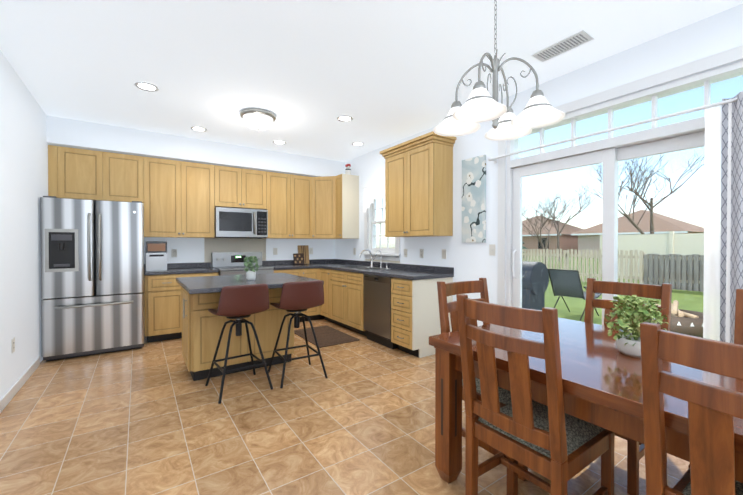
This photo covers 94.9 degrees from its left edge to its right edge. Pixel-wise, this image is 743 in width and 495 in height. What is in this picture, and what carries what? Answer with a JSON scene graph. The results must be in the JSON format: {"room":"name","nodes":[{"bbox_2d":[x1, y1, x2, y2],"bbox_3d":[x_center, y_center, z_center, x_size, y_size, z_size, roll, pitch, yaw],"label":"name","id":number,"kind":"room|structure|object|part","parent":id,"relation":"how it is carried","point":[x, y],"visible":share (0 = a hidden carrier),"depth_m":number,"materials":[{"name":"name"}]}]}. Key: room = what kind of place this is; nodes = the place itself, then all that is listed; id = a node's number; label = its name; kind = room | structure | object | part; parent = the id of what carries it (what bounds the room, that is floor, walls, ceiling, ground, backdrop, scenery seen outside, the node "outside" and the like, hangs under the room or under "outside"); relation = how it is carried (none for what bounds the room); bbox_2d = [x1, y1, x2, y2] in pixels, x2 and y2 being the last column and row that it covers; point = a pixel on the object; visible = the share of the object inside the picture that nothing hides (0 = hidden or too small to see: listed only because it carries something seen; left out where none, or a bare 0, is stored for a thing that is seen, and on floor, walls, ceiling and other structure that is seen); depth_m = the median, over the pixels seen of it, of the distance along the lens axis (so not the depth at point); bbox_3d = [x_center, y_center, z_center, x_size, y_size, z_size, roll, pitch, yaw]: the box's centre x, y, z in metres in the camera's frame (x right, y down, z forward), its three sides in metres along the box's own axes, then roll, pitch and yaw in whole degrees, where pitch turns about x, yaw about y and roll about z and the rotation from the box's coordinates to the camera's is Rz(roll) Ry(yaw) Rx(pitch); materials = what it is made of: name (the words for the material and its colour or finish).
{"room":"dining room and kitchen","nodes":[
{"label":"dining room and kitchen","id":0,"kind":"room"},
{"bbox_2d":[0,319,689,494],"bbox_3d":[-0.122,1.299,2.164,4.260,0.120,8.100,0,1,-34],"label":"floor","id":1,"kind":"structure","parent":0,"point":[151,418],"depth_m":2.29,"materials":[{"name":"tile"}]},
{"bbox_2d":[40,196,144,361],"bbox_3d":[-3.307,0.334,4.136,0.910,1.775,0.894,0,1,-34],"label":"refrigerator","id":2,"kind":"object","parent":1,"relation":"on","point":[92,278],"visible":1,"depth_m":3.80,"materials":[{"name":"grey metal"}]},
{"bbox_2d":[144,273,191,342],"bbox_3d":[-2.806,0.782,4.668,0.504,0.870,0.623,0,1,-34],"label":"base cabinet","id":3,"kind":"object","parent":1,"relation":"on","point":[162,293],"depth_m":4.39,"materials":[{"name":"brown wood"}]},
{"bbox_2d":[144,262,218,274],"bbox_3d":[-2.656,0.288,4.760,0.860,0.114,0.632,0,1,-34],"label":"countertop","id":4,"kind":"structure","parent":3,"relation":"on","point":[203,267],"depth_m":4.75,"materials":[{"name":"grey stone"}]},
{"bbox_2d":[145,241,166,270],"bbox_3d":[-2.926,0.112,4.631,0.240,0.389,0.344,0,1,-34],"label":"ice maker","id":5,"kind":"object","parent":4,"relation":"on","point":[155,255],"visible":1,"depth_m":4.49,"materials":[{"name":"silver metal"}]},
{"bbox_2d":[192,272,218,276],"bbox_3d":[-2.500,0.780,4.878,0.474,0.870,0.623,0,1,-34],"label":"base cabinet","id":6,"kind":"object","parent":1,"relation":"on","point":[216,273],"depth_m":4.66,"materials":[{"name":"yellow wood"}]},
{"bbox_2d":[182,287,293,380],"bbox_3d":[-1.418,0.791,3.597,1.036,0.870,0.623,0,1,-34],"label":"kitchen island","id":7,"kind":"object","parent":1,"relation":"on","point":[202,326],"visible":0.54,"depth_m":3.27,"materials":[{"name":"brown wood"}]},
{"bbox_2d":[176,273,323,293],"bbox_3d":[-1.256,0.337,3.433,1.150,0.039,1.150,0,1,-34],"label":"island countertop","id":8,"kind":"structure","parent":7,"relation":"on","point":[202,284],"depth_m":3.21,"materials":[{"name":"grey stone"}]},
{"bbox_2d":[243,256,258,279],"bbox_3d":[-1.187,0.200,3.360,0.150,0.236,0.155,0,1,-34],"label":"potted plant","id":9,"kind":"object","parent":8,"relation":"on","point":[251,275],"visible":1,"depth_m":3.33,"materials":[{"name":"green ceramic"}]},
{"bbox_2d":[205,283,272,403],"bbox_3d":[-1.163,0.771,2.991,0.453,0.928,0.463,0,1,-38],"label":"bar stool","id":10,"kind":"object","parent":1,"relation":"on","point":[238,302],"visible":1,"depth_m":2.86,"materials":[{"name":"red leather"}]},
{"bbox_3d":[-1.156,0.456,2.979,0.468,0.307,0.451,0,1,-38],"label":"seat","id":11,"kind":"part","parent":10,"relation":"part of","materials":[{"name":"red leather"}]},
{"bbox_2d":[211,252,273,275],"bbox_3d":[-1.945,0.645,5.159,0.754,1.135,0.727,0,1,-34],"label":"range","id":12,"kind":"object","parent":1,"relation":"on","point":[227,263],"visible":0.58,"depth_m":5.25,"materials":[{"name":"grey metal"}]},
{"bbox_2d":[274,269,295,312],"bbox_3d":[-1.463,0.774,5.588,0.519,0.870,0.623,0,1,-34],"label":"base cabinet","id":13,"kind":"object","parent":1,"relation":"on","point":[289,271],"depth_m":5.32,"materials":[{"name":"brown wood"}]},
{"bbox_2d":[262,260,317,269],"bbox_3d":[-1.364,0.281,5.643,0.750,0.114,0.636,0,1,-34],"label":"countertop","id":14,"kind":"structure","parent":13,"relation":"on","point":[277,264],"depth_m":5.70,"materials":[{"name":"grey stone"}]},
{"bbox_2d":[268,280,327,387],"bbox_3d":[-0.715,0.769,3.273,0.453,0.928,0.463,0,1,-31],"label":"bar stool","id":15,"kind":"object","parent":1,"relation":"on","point":[298,298],"visible":1,"depth_m":3.13,"materials":[{"name":"red leather"}]},
{"bbox_3d":[-0.709,0.453,3.261,0.468,0.307,0.451,0,1,-31],"label":"seat","id":16,"kind":"part","parent":15,"relation":"part of","materials":[{"name":"red leather"}]},
{"bbox_2d":[296,268,315,321],"bbox_3d":[-1.170,0.773,5.756,0.392,0.870,0.675,0,1,-34],"label":"base cabinet","id":17,"kind":"object","parent":1,"relation":"on","point":[311,272],"depth_m":5.54,"materials":[{"name":"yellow wood"}]},
{"bbox_2d":[294,325,359,347],"bbox_3d":[-0.660,1.207,4.703,0.580,0.017,0.960,0,1,-34],"label":"mat","id":18,"kind":"object","parent":1,"relation":"on","point":[326,336],"visible":0.92,"depth_m":4.61,"materials":[{"name":"brown fabric"}]},
{"bbox_2d":[316,268,363,325],"bbox_3d":[-0.504,0.774,5.616,0.683,0.870,0.458,0,1,-34],"label":"base cabinet","id":19,"kind":"object","parent":1,"relation":"on","point":[343,290],"depth_m":5.03,"materials":[{"name":"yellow wood"}]},
{"bbox_2d":[313,259,453,279],"bbox_3d":[-0.127,0.286,5.082,0.657,0.114,2.957,0,1,-34],"label":"countertop","id":20,"kind":"structure","parent":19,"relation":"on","point":[410,271],"depth_m":4.53,"materials":[{"name":"grey stone"}]},
{"bbox_2d":[293,245,308,263],"bbox_3d":[-1.240,0.128,6.027,0.310,0.330,0.139,0,1,-34],"label":"cutting boards","id":21,"kind":"object","parent":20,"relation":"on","point":[301,256],"visible":1,"depth_m":6.05,"materials":[{"name":"brown wood"}]},
{"bbox_2d":[338,266,389,269],"bbox_3d":[-0.132,0.396,5.093,0.424,0.194,0.844,0,1,-34],"label":"sink","id":22,"kind":"object","parent":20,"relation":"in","point":[365,268],"visible":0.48,"depth_m":5.11,"materials":[{"name":"silver metal"}]},
{"bbox_2d":[359,249,387,267],"bbox_3d":[0.024,0.165,5.031,0.310,0.277,0.333,0,1,-34],"label":"faucet","id":23,"kind":"object","parent":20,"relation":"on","point":[372,259],"visible":1,"depth_m":5.11,"materials":[{"name":"silver metal"}]},
{"bbox_2d":[364,274,397,348],"bbox_3d":[0.305,0.786,4.457,0.601,0.865,0.582,0,1,-34],"label":"dishwasher","id":24,"kind":"object","parent":1,"relation":"on","point":[377,309],"visible":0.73,"depth_m":4.26,"materials":[{"name":"grey metal"}]},
{"bbox_2d":[391,277,452,357],"bbox_3d":[0.600,0.787,4.056,0.623,0.870,0.395,0,1,-34],"label":"base cabinet","id":25,"kind":"object","parent":1,"relation":"on","point":[415,319],"depth_m":3.84,"materials":[{"name":"brown wood"}]},
{"bbox_2d":[437,278,517,494],"bbox_3d":[0.728,0.725,2.015,0.440,1.030,0.553,0,1,-34],"label":"dining chair","id":26,"kind":"object","parent":1,"relation":"on","point":[444,289],"visible":0.33,"depth_m":2.07,"materials":[{"name":"brown wood"}]},
{"bbox_3d":[0.763,0.780,1.965,0.380,0.060,0.430,0,1,-34],"label":"seat","id":27,"kind":"part","parent":26,"relation":"part of","materials":[{"name":"fabric"}]},
{"bbox_2d":[456,294,614,494],"bbox_3d":[0.723,0.729,1.525,0.553,1.030,0.440,0,1,-34],"label":"dining chair","id":28,"kind":"object","parent":1,"relation":"on","point":[555,444],"visible":0.98,"depth_m":1.40,"materials":[{"name":"brown wood"}]},
{"bbox_3d":[0.773,0.784,1.560,0.430,0.060,0.380,0,1,-34],"label":"seat","id":29,"kind":"part","parent":28,"relation":"part of","materials":[{"name":"fabric"}]},
{"bbox_2d":[429,317,742,483],"bbox_3d":[1.302,0.866,1.347,1.070,0.760,1.950,0,1,-34],"label":"dining table","id":30,"kind":"object","parent":1,"relation":"on","point":[602,379],"visible":0.54,"depth_m":1.40,"materials":[{"name":"brown wood"}]},
{"bbox_2d":[605,295,668,357],"bbox_3d":[1.194,0.351,1.544,0.255,0.264,0.236,0,1,-34],"label":"potted plant","id":31,"kind":"object","parent":30,"relation":"on","point":[628,343],"visible":0.88,"depth_m":1.52,"materials":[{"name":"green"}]},
{"bbox_2d":[584,278,671,494],"bbox_3d":[1.407,0.725,2.017,0.553,1.030,0.440,0,1,-34],"label":"dining chair","id":32,"kind":"object","parent":1,"relation":"on","point":[635,450],"visible":0.19,"depth_m":2.05,"materials":[{"name":"brown wood"}]},
{"bbox_2d":[640,322,742,494],"bbox_3d":[1.112,0.734,0.955,0.553,1.030,0.440,0,1,-34],"label":"dining chair","id":33,"kind":"object","parent":1,"relation":"on","point":[713,411],"visible":1,"depth_m":0.90,"materials":[{"name":"brown wood"}]},
{"bbox_3d":[1.163,0.789,0.991,0.430,0.060,0.380,0,1,-34],"label":"seat","id":34,"kind":"part","parent":33,"relation":"part of","materials":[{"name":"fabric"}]},
{"bbox_2d":[734,289,742,344],"bbox_3d":[1.802,0.730,1.440,0.553,1.030,0.440,0,1,-34],"label":"dining chair","id":35,"kind":"object","parent":1,"relation":"on","point":[738,333],"visible":0.1,"depth_m":1.72,"materials":[{"name":"brown wood"}]},
{"bbox_2d":[0,0,742,398],"bbox_3d":[-0.122,0.304,2.155,4.260,3.870,8.100,0,1,-34],"label":"wall","id":36,"kind":"structure","parent":0,"point":[384,74],"depth_m":2.91,"materials":[{"name":"white paint"}]},
{"bbox_2d":[11,337,14,352],"bbox_3d":[-2.977,0.813,2.835,0.007,0.116,0.072,0,1,-34],"label":"outlet","id":37,"kind":"object","parent":36,"relation":"attached to","point":[12,340],"depth_m":2.82,"materials":[{"name":"white plastic"}]},
{"bbox_2d":[0,357,39,412],"bbox_3d":[-1.506,1.206,0.695,0.017,0.089,6.939,0,1,-34],"label":"baseboard","id":38,"kind":"structure","parent":36,"relation":"attached to","point":[10,394],"depth_m":2.87,"materials":[{"name":"white"}]},
{"bbox_2d":[48,145,111,200],"bbox_3d":[-3.631,-0.894,4.268,0.562,0.610,0.328,0,1,-34],"label":"upper cabinet","id":39,"kind":"object","parent":36,"relation":"attached to","point":[73,173],"depth_m":4.13,"materials":[{"name":"brown wood"}]},
{"bbox_2d":[112,153,143,202],"bbox_3d":[-3.297,-0.896,4.497,0.484,0.610,0.328,0,1,-34],"label":"upper cabinet","id":40,"kind":"object","parent":36,"relation":"attached to","point":[127,170],"depth_m":4.40,"materials":[{"name":"brown wood"}]},
{"bbox_2d":[134,82,158,91],"bbox_3d":[-2.121,-1.516,3.219,0.194,0.007,0.194,0,1,-34],"label":"recessed light","id":41,"kind":"object","parent":36,"relation":"in","point":[145,86],"visible":1,"depth_m":3.21,"materials":[{"name":"white"}]},
{"bbox_2d":[144,157,187,236],"bbox_3d":[-2.920,-0.674,4.757,0.549,1.060,0.328,0,1,-34],"label":"upper cabinet","id":42,"kind":"object","parent":36,"relation":"attached to","point":[181,199],"depth_m":4.64,"materials":[{"name":"brown wood"}]},
{"bbox_2d":[171,249,176,256],"bbox_3d":[-2.883,0.085,4.984,0.072,0.116,0.007,0,1,-34],"label":"outlet","id":43,"kind":"object","parent":36,"relation":"attached to","point":[173,251],"depth_m":4.98,"materials":[{"name":"white plastic"}]},
{"bbox_2d":[191,126,206,131],"bbox_3d":[-2.224,-1.526,4.397,0.194,0.007,0.194,0,1,-34],"label":"recessed light","id":44,"kind":"object","parent":36,"relation":"in","point":[197,128],"visible":1,"depth_m":4.40,"materials":[{"name":"white"}]},
{"bbox_2d":[188,162,219,236],"bbox_3d":[-2.565,-0.676,4.999,0.549,1.060,0.328,0,1,-34],"label":"upper cabinet","id":45,"kind":"object","parent":36,"relation":"attached to","point":[203,179],"depth_m":4.90,"materials":[{"name":"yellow wood"}]},
{"bbox_2d":[220,166,247,208],"bbox_3d":[-2.206,-0.908,5.243,0.440,0.600,0.328,0,1,-34],"label":"upper cabinet","id":46,"kind":"object","parent":36,"relation":"attached to","point":[233,181],"depth_m":5.14,"materials":[{"name":"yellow wood"}]},
{"bbox_2d":[214,207,267,237],"bbox_3d":[-2.034,-0.368,5.280,0.750,0.440,0.468,0,1,-34],"label":"over-the-range microwave","id":47,"kind":"object","parent":46,"relation":"attached to","point":[239,223],"visible":0.96,"depth_m":5.11,"materials":[{"name":"grey metal"}]},
{"bbox_2d":[204,238,265,263],"bbox_3d":[-2.165,0.048,5.475,0.940,0.415,0.006,0,1,-34],"label":"backsplash","id":48,"kind":"structure","parent":36,"relation":"attached to","point":[212,245],"depth_m":5.44,"materials":[{"name":"beige"}]},
{"bbox_2d":[240,108,275,130],"bbox_3d":[-1.300,-1.432,3.915,0.400,0.187,0.400,0,1,-34],"label":"flush ceiling light","id":49,"kind":"object","parent":36,"relation":"attached to","point":[258,119],"visible":0.98,"depth_m":3.80,"materials":[{"name":"white glass"}]},
{"bbox_2d":[248,169,267,208],"bbox_3d":[-1.941,-0.909,5.424,0.439,0.600,0.328,0,1,-34],"label":"upper cabinet","id":50,"kind":"object","parent":36,"relation":"attached to","point":[257,180],"depth_m":5.34,"materials":[{"name":"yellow wood"}]},
{"bbox_2d":[260,172,287,238],"bbox_3d":[-1.595,-0.681,5.663,0.520,1.060,0.328,0,1,-34],"label":"upper cabinet","id":51,"kind":"object","parent":36,"relation":"attached to","point":[277,209],"depth_m":5.52,"materials":[{"name":"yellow wood"}]},
{"bbox_2d":[273,140,285,143],"bbox_3d":[-1.340,-1.531,4.965,0.194,0.007,0.194,0,1,-34],"label":"recessed light","id":52,"kind":"object","parent":36,"relation":"in","point":[279,142],"visible":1,"depth_m":4.96,"materials":[{"name":"white"}]},
{"bbox_2d":[288,174,311,238],"bbox_3d":[-1.267,-0.683,5.866,0.489,1.060,0.363,0,1,-34],"label":"upper cabinet","id":53,"kind":"object","parent":36,"relation":"attached to","point":[299,187],"depth_m":5.74,"materials":[{"name":"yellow wood"}]},
{"bbox_2d":[312,176,335,238],"bbox_3d":[-0.780,-0.684,6.020,0.668,1.060,0.659,0,1,-34],"label":"upper cabinet","id":54,"kind":"object","parent":36,"relation":"attached to","point":[323,188],"depth_m":5.83,"materials":[{"name":"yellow wood"}]},
{"bbox_2d":[337,115,352,121],"bbox_3d":[-0.314,-1.523,4.032,0.194,0.007,0.194,0,1,-34],"label":"recessed light","id":55,"kind":"object","parent":36,"relation":"in","point":[344,118],"visible":0.98,"depth_m":4.03,"materials":[{"name":"white"}]},
{"bbox_2d":[336,174,358,238],"bbox_3d":[-0.437,-0.682,5.789,0.363,1.060,0.272,0,1,-34],"label":"upper cabinet","id":56,"kind":"object","parent":36,"relation":"attached to","point":[347,186],"depth_m":5.68,"materials":[{"name":"brown wood"}]},
{"bbox_2d":[345,164,350,174],"bbox_3d":[-0.399,-1.315,5.781,0.106,0.205,0.100,0,1,-34],"label":"figurine","id":57,"kind":"object","parent":56,"relation":"on","point":[348,169],"visible":0.83,"depth_m":5.75,"materials":[{"name":"white ceramic"}]},
{"bbox_2d":[352,142,363,145],"bbox_3d":[-0.201,-1.532,5.054,0.194,0.007,0.194,0,1,-34],"label":"recessed light","id":58,"kind":"object","parent":36,"relation":"in","point":[357,144],"visible":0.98,"depth_m":5.06,"materials":[{"name":"white"}]},
{"bbox_2d":[362,184,400,260],"bbox_3d":[0.189,-0.388,5.276,0.195,1.160,0.950,0,1,-34],"label":"kitchen window","id":59,"kind":"structure","parent":36,"relation":"in","point":[370,235],"depth_m":5.50,"materials":[{"name":"white"}]},
{"bbox_2d":[362,182,384,212],"bbox_3d":[0.117,-0.750,5.224,0.038,0.458,0.950,0,1,-34],"label":"valance curtain","id":60,"kind":"object","parent":59,"relation":"hanging from","point":[371,194],"visible":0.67,"depth_m":5.38,"materials":[{"name":"white fabric"}]},
{"bbox_2d":[365,259,399,262],"bbox_3d":[0.150,0.202,5.255,0.006,0.040,0.910,0,1,-34],"label":"trim","id":61,"kind":"structure","parent":36,"relation":"attached to","point":[365,259],"depth_m":5.19,"materials":[{"name":"beige"}]},
{"bbox_2d":[380,131,456,236],"bbox_3d":[0.554,-0.720,4.324,0.382,1.160,1.020,0,1,-34],"label":"upper cabinet","id":62,"kind":"object","parent":36,"relation":"attached to","point":[419,186],"visible":1,"depth_m":4.05,"materials":[{"name":"brown wood"}]},
{"bbox_2d":[420,249,423,257],"bbox_3d":[0.661,0.079,4.507,0.007,0.116,0.072,0,1,-34],"label":"outlet","id":63,"kind":"object","parent":36,"relation":"attached to","point":[421,250],"depth_m":4.50,"materials":[{"name":"white plastic"}]},
{"bbox_2d":[442,249,445,258],"bbox_3d":[0.887,0.081,4.177,0.007,0.116,0.072,0,1,-34],"label":"outlet","id":64,"kind":"object","parent":36,"relation":"attached to","point":[443,250],"depth_m":4.17,"materials":[{"name":"white plastic"}]},
{"bbox_2d":[462,155,485,242],"bbox_3d":[1.133,-0.525,3.788,0.032,0.940,0.310,0,1,-34],"label":"canvas painting","id":65,"kind":"object","parent":36,"relation":"attached to","point":[473,199],"visible":1,"depth_m":3.76},
{"bbox_2d":[489,244,494,255],"bbox_3d":[1.274,0.026,3.605,0.014,0.116,0.072,0,1,-34],"label":"light switch","id":66,"kind":"object","parent":36,"relation":"attached to","point":[491,250],"depth_m":3.60,"materials":[{"name":"white plastic"}]},
{"bbox_2d":[433,0,564,140],"bbox_3d":[0.701,-1.094,1.936,0.628,0.829,0.516,0,1,-15],"label":"chandelier","id":67,"kind":"object","parent":36,"relation":"hanging from","point":[480,104],"visible":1,"depth_m":1.92,"materials":[{"name":"white glass"}]},
{"bbox_2d":[531,30,593,61],"bbox_3d":[1.435,-1.510,2.575,0.170,0.007,0.380,0,1,-34],"label":"air vent","id":68,"kind":"object","parent":36,"relation":"in","point":[582,37],"visible":1,"depth_m":2.56,"materials":[{"name":"white metal"}]},
{"bbox_2d":[488,91,742,343],"bbox_3d":[1.919,0.143,2.548,0.143,2.145,2.445,0,1,-34],"label":"curtain","id":69,"kind":"object","parent":36,"relation":"hanging from","point":[723,229],"visible":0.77,"depth_m":2.13,"materials":[{"name":"white fabric"}]},
{"bbox_3d":[2.373,0.149,1.837,0.090,2.145,0.700,0,1,-34],"label":"panel","id":70,"kind":"part","parent":69,"relation":"part of","materials":[{"name":"fabric"}]},
{"bbox_2d":[497,45,742,336],"bbox_3d":[1.932,0.001,2.771,0.168,2.505,1.970,0,1,-34],"label":"sliding glass door","id":71,"kind":"structure","parent":36,"relation":"in","point":[610,152],"depth_m":2.75,"materials":[{"name":"white"}]},
{"label":"outside","id":72,"kind":"structure","parent":0,"visible":0},
{"bbox_2d":[523,256,703,327],"bbox_3d":[33.685,1.199,36.084,89.849,0.200,130.000,0,1,-34],"label":"lawn","id":73,"kind":"structure","parent":72,"point":[563,311],"depth_m":8.43,"materials":[{"name":"green plant"}]},
{"bbox_2d":[376,247,703,291],"bbox_3d":[5.177,0.645,16.611,0.110,1.239,42.070,0,1,-34],"label":"fence","id":74,"kind":"object","parent":73,"relation":"on","point":[659,279],"depth_m":11.09,"materials":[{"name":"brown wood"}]},
{"bbox_2d":[522,191,566,264],"bbox_3d":[8.806,-0.960,17.781,4.046,4.373,2.698,0,1,-34],"label":"tree","id":75,"kind":"object","parent":73,"relation":"on","point":[543,224],"depth_m":17.12,"materials":[{"name":"brown plant"}]},
{"bbox_2d":[522,216,583,256],"bbox_3d":[22.808,-1.665,46.490,11.020,5.349,11.500,0,1,-34],"label":"house","id":76,"kind":"structure","parent":73,"relation":"on","point":[530,243],"depth_m":41.52,"materials":[{"name":"beige"}]},
{"bbox_2d":[534,180,599,260],"bbox_3d":[16.471,-2.279,29.154,3.492,6.819,6.164,0,1,-34],"label":"tree","id":77,"kind":"object","parent":73,"relation":"on","point":[567,221],"depth_m":28.56,"materials":[{"name":"brown plant"}]},
{"bbox_2d":[548,269,601,320],"bbox_3d":[3.969,0.873,6.656,0.996,0.929,0.568,0,1,-34],"label":"lawn chair","id":78,"kind":"object","parent":73,"relation":"on","point":[573,277],"depth_m":6.45,"materials":[{"name":"black metal"}]},
{"bbox_2d":[571,210,703,257],"bbox_3d":[29.173,-1.428,36.306,12.020,5.049,9.500,0,1,-34],"label":"brick house","id":79,"kind":"structure","parent":73,"relation":"on","point":[590,235],"depth_m":33.94,"materials":[{"name":"brown brick"}]},
{"bbox_2d":[579,147,704,233],"bbox_3d":[12.255,-1.776,15.227,4.993,6.055,5.585,0,1,-34],"label":"tree","id":80,"kind":"object","parent":73,"relation":"on","point":[650,206],"depth_m":15.76,"materials":[{"name":"brown plant"}]},
{"bbox_2d":[600,231,703,276],"bbox_3d":[19.757,0.404,3.218,0.150,1.949,31.500,0,1,-34],"label":"vinyl fence","id":81,"kind":"object","parent":73,"relation":"on","point":[676,244],"depth_m":14.31,"materials":[{"name":"beige plastic"}]},
{"bbox_2d":[649,300,702,337],"bbox_3d":[4.145,1.049,4.657,0.750,0.601,0.750,0,1,-34],"label":"fire pit","id":82,"kind":"object","parent":73,"relation":"on","point":[676,312],"depth_m":4.37,"materials":[{"name":"stone"}]},
{"bbox_3d":[2.750,1.325,3.644,2.148,0.099,4.600,0,1,-34],"label":"patio","id":83,"kind":"object","parent":73,"relation":"on","visible":0},
{"bbox_2d":[522,261,548,309],"bbox_3d":[2.216,0.535,5.361,0.583,1.448,0.852,0,1,-34],"label":"grill","id":84,"kind":"object","parent":83,"relation":"on","point":[532,286],"depth_m":5.01,"materials":[{"name":"black paint"}]}
]}

